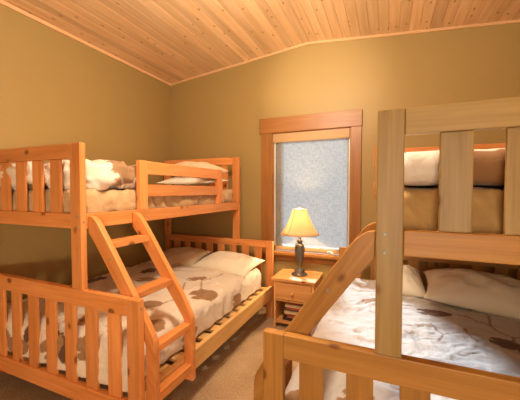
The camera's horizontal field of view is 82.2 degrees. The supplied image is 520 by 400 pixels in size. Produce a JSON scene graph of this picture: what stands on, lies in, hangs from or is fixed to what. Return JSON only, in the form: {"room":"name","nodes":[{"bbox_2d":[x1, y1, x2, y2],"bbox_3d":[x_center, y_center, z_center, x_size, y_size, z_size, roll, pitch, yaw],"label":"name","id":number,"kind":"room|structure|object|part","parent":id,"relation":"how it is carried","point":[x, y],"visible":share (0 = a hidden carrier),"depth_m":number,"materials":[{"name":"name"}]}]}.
{"room":"bunk bedroom","nodes":[
{"label":"bunk bedroom","id":0,"kind":"room"},
{"bbox_2d":[0,4,172,355],"bbox_3d":[-2.169,-0.082,1.964,0.150,2.822,4.920,1,2,23],"label":"wall","id":1,"kind":"structure","parent":0,"point":[55,88],"depth_m":2.73,"materials":[{"name":"brown paint"}]},
{"bbox_2d":[0,0,171,85],"bbox_3d":[-2.093,-1.477,1.887,0.016,0.030,4.620,1,2,23],"label":"trim","id":2,"kind":"structure","parent":1,"relation":"attached to","point":[2,2],"depth_m":2.76,"materials":[{"name":"brown wood"}]},
{"bbox_2d":[0,304,313,399],"bbox_3d":[-0.360,1.402,1.241,4.080,0.100,4.920,1,2,23],"label":"floor","id":3,"kind":"structure","parent":0,"point":[229,372],"depth_m":2.23,"materials":[{"name":"carpet"}]},
{"bbox_2d":[0,142,273,399],"bbox_3d":[-0.876,0.423,2.644,1.531,1.768,1.934,1,2,23],"label":"bunk bed","id":4,"kind":"object","parent":3,"relation":"on","point":[161,380],"visible":0.77,"depth_m":1.78,"materials":[{"name":"orange wood"}]},
{"bbox_3d":[-1.462,-0.279,1.843,0.895,0.083,0.036,1,2,23],"label":"rail","id":5,"kind":"part","parent":4,"relation":"part of","materials":[{"name":"orange wood"}]},
{"bbox_3d":[-1.462,0.113,1.856,0.895,0.083,0.036,1,2,23],"label":"rail","id":6,"kind":"part","parent":4,"relation":"part of","materials":[{"name":"orange wood"}]},
{"bbox_3d":[-1.274,1.087,1.806,1.304,0.099,0.036,1,2,23],"label":"rail","id":7,"kind":"part","parent":4,"relation":"part of","materials":[{"name":"orange wood"}]},
{"bbox_3d":[-1.274,0.540,1.789,1.304,0.092,0.036,1,2,23],"label":"rail","id":8,"kind":"part","parent":4,"relation":"part of","materials":[{"name":"orange wood"}]},
{"bbox_3d":[-1.012,0.091,1.663,0.082,0.812,0.036,1,2,23],"label":"post","id":9,"kind":"part","parent":4,"relation":"part of","materials":[{"name":"orange wood"}]},
{"bbox_2d":[0,188,232,212],"bbox_3d":[-1.098,-0.004,2.723,1.030,0.204,1.888,1,2,23],"label":"mattress","id":10,"kind":"object","parent":4,"relation":"on","point":[106,200],"visible":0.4,"depth_m":1.93,"materials":[{"name":"beige fabric"}]},
{"bbox_2d":[0,159,135,190],"bbox_3d":[-1.342,-0.156,2.085,1.031,0.226,0.568,1,2,23],"label":"duvet","id":11,"kind":"object","parent":10,"relation":"on","point":[100,174],"visible":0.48,"depth_m":1.84,"materials":[{"name":"white fabric"}]},
{"bbox_3d":[-1.046,-0.110,2.790,0.937,0.035,0.925,1,2,23],"label":"sheet","id":12,"kind":"object","parent":10,"relation":"on","visible":0},
{"bbox_2d":[157,176,228,184],"bbox_3d":[-0.694,-0.207,3.116,0.620,0.102,0.439,1,2,20],"label":"pillow","id":13,"kind":"object","parent":12,"relation":"on","point":[177,180],"visible":0.72,"depth_m":2.95,"materials":[{"name":"white fabric"}]},
{"bbox_2d":[174,161,228,172],"bbox_3d":[-0.700,-0.327,3.136,0.642,0.162,0.438,1,2,27],"label":"pillow","id":14,"kind":"object","parent":13,"relation":"on","point":[186,163],"visible":0.31,"depth_m":3.04,"materials":[{"name":"beige fabric"}]},
{"bbox_2d":[6,260,260,391],"bbox_3d":[-0.959,0.841,2.604,1.401,0.288,1.745,1,2,23],"label":"duvet","id":15,"kind":"object","parent":4,"relation":"on","point":[211,295],"visible":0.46,"depth_m":2.13,"materials":[{"name":"beige fabric"}]},
{"bbox_2d":[147,247,212,265],"bbox_3d":[-0.922,0.635,3.424,0.622,0.174,0.433,1,2,19],"label":"pillow","id":16,"kind":"object","parent":15,"relation":"on","point":[181,256],"visible":0.8,"depth_m":3.30,"materials":[{"name":"beige fabric"}]},
{"bbox_2d":[191,251,264,276],"bbox_3d":[-0.336,0.643,3.153,0.662,0.177,0.456,1,2,26],"label":"pillow","id":17,"kind":"object","parent":15,"relation":"on","point":[239,264],"visible":0.96,"depth_m":3.03,"materials":[{"name":"beige fabric"}]},
{"bbox_3d":[-0.635,0.922,1.529,0.082,0.840,0.036,1,2,23],"label":"post","id":18,"kind":"part","parent":4,"relation":"part of","materials":[{"name":"orange wood"}]},
{"bbox_3d":[-0.815,-0.104,2.061,0.035,0.336,0.073,1,2,23],"label":"guard post","id":19,"kind":"part","parent":4,"relation":"part of","materials":[{"name":"orange wood"}]},
{"bbox_3d":[-0.619,0.091,2.526,0.035,0.083,1.859,1,2,23],"label":"rail","id":20,"kind":"part","parent":4,"relation":"part of","materials":[{"name":"orange wood"}]},
{"bbox_3d":[-1.171,-0.033,3.788,0.082,0.928,0.036,1,2,23],"label":"post","id":21,"kind":"part","parent":4,"relation":"part of","materials":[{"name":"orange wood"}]},
{"bbox_3d":[-1.171,0.851,3.815,0.082,0.840,0.036,1,2,23],"label":"post","id":22,"kind":"part","parent":4,"relation":"part of","materials":[{"name":"orange wood"}]},
{"bbox_3d":[-0.616,-0.240,2.525,0.033,0.091,0.944,1,2,23],"label":"guard rail","id":23,"kind":"part","parent":4,"relation":"part of","materials":[{"name":"orange wood"}]},
{"bbox_3d":[-0.616,-0.080,2.530,0.033,0.085,0.944,1,2,23],"label":"guard rail","id":24,"kind":"part","parent":4,"relation":"part of","materials":[{"name":"orange wood"}]},
{"bbox_3d":[-0.721,-0.449,3.583,0.895,0.083,0.036,1,2,23],"label":"rail","id":25,"kind":"part","parent":4,"relation":"part of","materials":[{"name":"orange wood"}]},
{"bbox_3d":[-0.243,1.024,2.396,0.035,0.127,1.859,1,2,23],"label":"rail","id":26,"kind":"part","parent":4,"relation":"part of","materials":[{"name":"brown wood"}]},
{"bbox_3d":[-0.532,0.475,3.532,1.304,0.072,0.036,1,2,23],"label":"rail","id":27,"kind":"part","parent":4,"relation":"part of","materials":[{"name":"orange wood"}]},
{"bbox_3d":[-0.414,-0.134,3.003,0.035,0.336,0.086,1,2,23],"label":"guard post","id":28,"kind":"part","parent":4,"relation":"part of","materials":[{"name":"orange wood"}]},
{"bbox_3d":[-0.270,-0.021,3.405,0.082,0.928,0.036,1,2,23],"label":"post","id":29,"kind":"part","parent":4,"relation":"part of","materials":[{"name":"orange wood"}]},
{"bbox_3d":[0.106,0.867,3.272,0.082,0.840,0.036,1,2,23],"label":"post","id":30,"kind":"part","parent":4,"relation":"part of","materials":[{"name":"orange wood"}]},
{"bbox_2d":[271,268,322,325],"bbox_3d":[0.397,1.039,3.131,0.455,0.505,0.420,1,2,23],"label":"nightstand","id":31,"kind":"object","parent":3,"relation":"on","point":[290,288],"visible":0.66,"depth_m":3.00,"materials":[{"name":"brown wood"}]},
{"bbox_3d":[0.221,1.052,3.220,0.022,0.475,0.365,1,2,23],"label":"panel","id":32,"kind":"part","parent":31,"relation":"part of","materials":[{"name":"brown wood"}]},
{"bbox_2d":[276,310,290,324],"bbox_3d":[0.399,1.240,3.144,0.371,0.022,0.346,1,2,23],"label":"shelf","id":33,"kind":"object","parent":31,"relation":"attached to","point":[279,319],"depth_m":3.07,"materials":[{"name":"brown wood"}]},
{"bbox_2d":[283,315,292,320],"bbox_3d":[0.380,1.219,3.111,0.235,0.022,0.190,1,2,25],"label":"book","id":34,"kind":"object","parent":31,"relation":"on","point":[284,316],"visible":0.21,"depth_m":3.06,"materials":[{"name":"paper"}]},
{"bbox_3d":[0.433,1.194,3.123,0.250,0.026,0.214,1,2,22],"label":"book","id":35,"kind":"object","parent":34,"relation":"on","visible":0},
{"bbox_3d":[0.422,1.171,3.109,0.265,0.019,0.202,1,2,24],"label":"book","id":36,"kind":"object","parent":35,"relation":"on","visible":0},
{"bbox_2d":[284,310,297,314],"bbox_3d":[0.391,1.149,3.104,0.235,0.024,0.190,1,2,21],"label":"book","id":37,"kind":"object","parent":36,"relation":"on","point":[285,311],"visible":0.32,"depth_m":3.04,"materials":[{"name":"beige paper"}]},
{"bbox_3d":[0.400,1.126,3.135,0.250,0.020,0.214,1,2,23],"label":"book","id":38,"kind":"object","parent":37,"relation":"on","visible":0},
{"bbox_3d":[0.433,1.104,3.102,0.265,0.024,0.202,1,2,25],"label":"book","id":39,"kind":"object","parent":38,"relation":"on","visible":0},
{"bbox_2d":[285,303,302,308],"bbox_3d":[0.402,1.078,3.097,0.235,0.029,0.190,1,2,22],"label":"book","id":40,"kind":"object","parent":39,"relation":"on","point":[286,304],"visible":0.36,"depth_m":3.02,"materials":[{"name":"paper"}]},
{"bbox_3d":[0.399,1.014,3.137,0.371,0.018,0.346,1,2,23],"label":"drawer rail","id":41,"kind":"part","parent":31,"relation":"part of","materials":[{"name":"brown wood"}]},
{"bbox_3d":[0.395,0.913,3.123,0.367,0.178,0.339,1,2,23],"label":"drawer","id":42,"kind":"part","parent":31,"relation":"part of","materials":[{"name":"brown wood"}]},
{"bbox_2d":[281,205,318,276],"bbox_3d":[0.417,0.417,3.130,0.409,0.738,0.404,1,2,23],"label":"table lamp","id":43,"kind":"object","parent":31,"relation":"on","point":[299,225],"visible":1,"depth_m":3.05,"materials":[{"name":"beige fabric"}]},
{"bbox_3d":[0.417,0.227,3.124,0.409,0.265,0.404,1,2,23],"label":"lamp shade","id":44,"kind":"part","parent":43,"relation":"part of","materials":[{"name":"fabric"}]},
{"bbox_3d":[0.582,1.056,3.066,0.022,0.475,0.365,1,2,23],"label":"panel","id":45,"kind":"part","parent":31,"relation":"part of","materials":[{"name":"brown wood"}]},
{"bbox_2d":[254,97,519,399],"bbox_3d":[1.043,0.450,1.770,1.531,1.768,1.934,1,2,24],"label":"bunk bed","id":46,"kind":"object","parent":3,"relation":"on","point":[383,243],"visible":0.77,"depth_m":0.97,"materials":[{"name":"brown wood"}]},
{"bbox_3d":[0.057,0.933,1.183,0.082,0.840,0.036,1,2,24],"label":"post","id":47,"kind":"part","parent":46,"relation":"part of","materials":[{"name":"brown wood"}]},
{"bbox_3d":[0.814,0.878,2.919,0.082,0.840,0.036,1,2,24],"label":"post","id":48,"kind":"part","parent":46,"relation":"part of","materials":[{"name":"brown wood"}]},
{"bbox_3d":[0.760,-0.060,1.890,0.033,0.085,0.944,1,2,24],"label":"guard rail","id":49,"kind":"part","parent":46,"relation":"part of","materials":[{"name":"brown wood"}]},
{"bbox_3d":[0.556,-0.047,1.423,0.035,0.413,0.073,1,2,24],"label":"guard post","id":50,"kind":"part","parent":46,"relation":"part of","materials":[{"name":"brown wood"}]},
{"bbox_3d":[0.431,0.112,0.993,0.082,0.812,0.036,1,2,24],"label":"post","id":51,"kind":"part","parent":46,"relation":"part of","materials":[{"name":"brown wood"}]},
{"bbox_3d":[0.693,0.568,0.894,1.304,0.092,0.036,1,2,24],"label":"rail","id":52,"kind":"part","parent":46,"relation":"part of","materials":[{"name":"brown wood"}]},
{"bbox_3d":[1.450,0.503,2.630,1.304,0.072,0.036,1,2,24],"label":"rail","id":53,"kind":"part","parent":46,"relation":"part of","materials":[{"name":"brown wood"}]},
{"bbox_2d":[403,186,503,233],"bbox_3d":[1.256,0.024,1.676,1.010,0.206,1.860,1,2,23],"label":"mattress","id":54,"kind":"object","parent":46,"relation":"on","point":[420,203],"visible":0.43,"depth_m":0.98,"materials":[{"name":"fabric"}]},
{"bbox_2d":[404,148,504,187],"bbox_3d":[1.213,-0.127,1.584,0.967,0.137,1.652,1,2,23],"label":"duvet","id":55,"kind":"object","parent":54,"relation":"on","point":[421,169],"visible":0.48,"depth_m":0.97,"materials":[{"name":"white fabric"}]},
{"bbox_3d":[1.637,-0.417,2.519,0.895,0.083,0.036,1,2,24],"label":"rail","id":56,"kind":"part","parent":46,"relation":"part of","materials":[{"name":"orange wood"}]},
{"bbox_3d":[0.880,0.145,0.799,0.895,0.083,0.036,1,2,24],"label":"rail","id":57,"kind":"part","parent":46,"relation":"part of","materials":[{"name":"brown wood"}]},
{"bbox_3d":[0.880,-0.247,0.786,0.895,0.083,0.036,1,2,24],"label":"rail","id":58,"kind":"part","parent":46,"relation":"part of","materials":[{"name":"brown wood"}]},
{"bbox_3d":[2.086,0.895,2.365,0.082,0.840,0.036,1,2,24],"label":"post","id":59,"kind":"part","parent":46,"relation":"part of","materials":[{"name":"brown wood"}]},
{"bbox_3d":[1.072,0.889,1.773,1.329,0.187,1.814,1,2,23],"label":"mattress","id":60,"kind":"object","parent":46,"relation":"on","visible":0},
{"bbox_2d":[285,278,519,399],"bbox_3d":[1.037,0.853,1.728,1.404,0.266,1.796,1,2,23],"label":"duvet","id":61,"kind":"object","parent":60,"relation":"on","point":[431,330],"visible":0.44,"depth_m":1.65,"materials":[{"name":"white fabric"}]},
{"bbox_2d":[402,265,425,297],"bbox_3d":[1.152,0.632,2.422,0.320,0.187,0.471,1,2,20],"label":"pillow","id":62,"kind":"object","parent":61,"relation":"on","point":[413,285],"visible":0.41,"depth_m":2.25,"materials":[{"name":"beige fabric"}]},
{"bbox_2d":[422,268,519,319],"bbox_3d":[1.562,0.627,2.095,0.743,0.255,0.516,1,2,27],"label":"pillow","id":63,"kind":"object","parent":61,"relation":"on","point":[484,292],"visible":0.99,"depth_m":1.98,"materials":[{"name":"beige fabric"}]},
{"bbox_2d":[4,0,519,82],"bbox_3d":[-0.361,-1.625,1.146,4.080,0.313,4.920,1,2,23],"label":"ceiling","id":64,"kind":"structure","parent":0,"point":[173,41],"depth_m":2.72,"materials":[{"name":"brown wood"}]},
{"bbox_2d":[171,23,519,286],"bbox_3d":[0.573,-0.225,3.386,3.780,3.015,0.150,1,2,23],"label":"wall","id":65,"kind":"structure","parent":0,"point":[218,114],"depth_m":3.18,"materials":[{"name":"brown paint"}]},
{"bbox_2d":[171,42,307,85],"bbox_3d":[-0.331,-1.632,3.635,1.856,0.215,0.016,1,2,23],"label":"trim","id":66,"kind":"structure","parent":65,"relation":"attached to","point":[306,43],"depth_m":3.58,"materials":[{"name":"brown wood"}]},
{"bbox_2d":[259,109,361,264],"bbox_3d":[0.551,-0.121,3.358,1.185,1.641,0.185,1,2,23],"label":"window","id":67,"kind":"structure","parent":65,"relation":"in","point":[352,119],"depth_m":3.30,"materials":[{"name":"brown wood"}]},
{"bbox_3d":[0.078,-0.089,3.507,0.129,1.373,0.022,1,2,23],"label":"casing","id":68,"kind":"part","parent":67,"relation":"part of","materials":[{"name":"brown wood"}]},
{"bbox_3d":[0.538,0.618,3.349,1.185,0.030,0.115,1,2,23],"label":"sill","id":69,"kind":"part","parent":67,"relation":"part of","materials":[{"name":"brown wood"}]},
{"bbox_3d":[0.523,-0.855,3.289,1.144,0.171,0.030,1,2,23],"label":"head casing","id":70,"kind":"part","parent":67,"relation":"part of","materials":[{"name":"brown wood"}]},
{"bbox_2d":[273,128,349,252],"bbox_3d":[0.559,-0.089,3.342,0.855,1.335,0.080,1,2,23],"label":"roller blind","id":71,"kind":"object","parent":67,"relation":"attached to","point":[312,168],"visible":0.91,"depth_m":3.33,"materials":[{"name":"white fabric"}]},
{"bbox_3d":[0.589,-0.079,3.411,0.859,1.359,0.050,1,2,23],"label":"sash","id":72,"kind":"part","parent":67,"relation":"part of","materials":[{"name":"beige wood"}]},
{"bbox_3d":[1.001,-0.077,3.115,0.103,1.373,0.022,1,2,23],"label":"casing","id":73,"kind":"part","parent":67,"relation":"part of","materials":[{"name":"brown wood"}]},
{"bbox_2d":[308,19,519,44],"bbox_3d":[1.401,-1.621,2.899,1.908,0.192,0.016,1,2,23],"label":"trim","id":74,"kind":"structure","parent":65,"relation":"attached to","point":[517,20],"depth_m":2.84,"materials":[{"name":"brown wood"}]}
]}

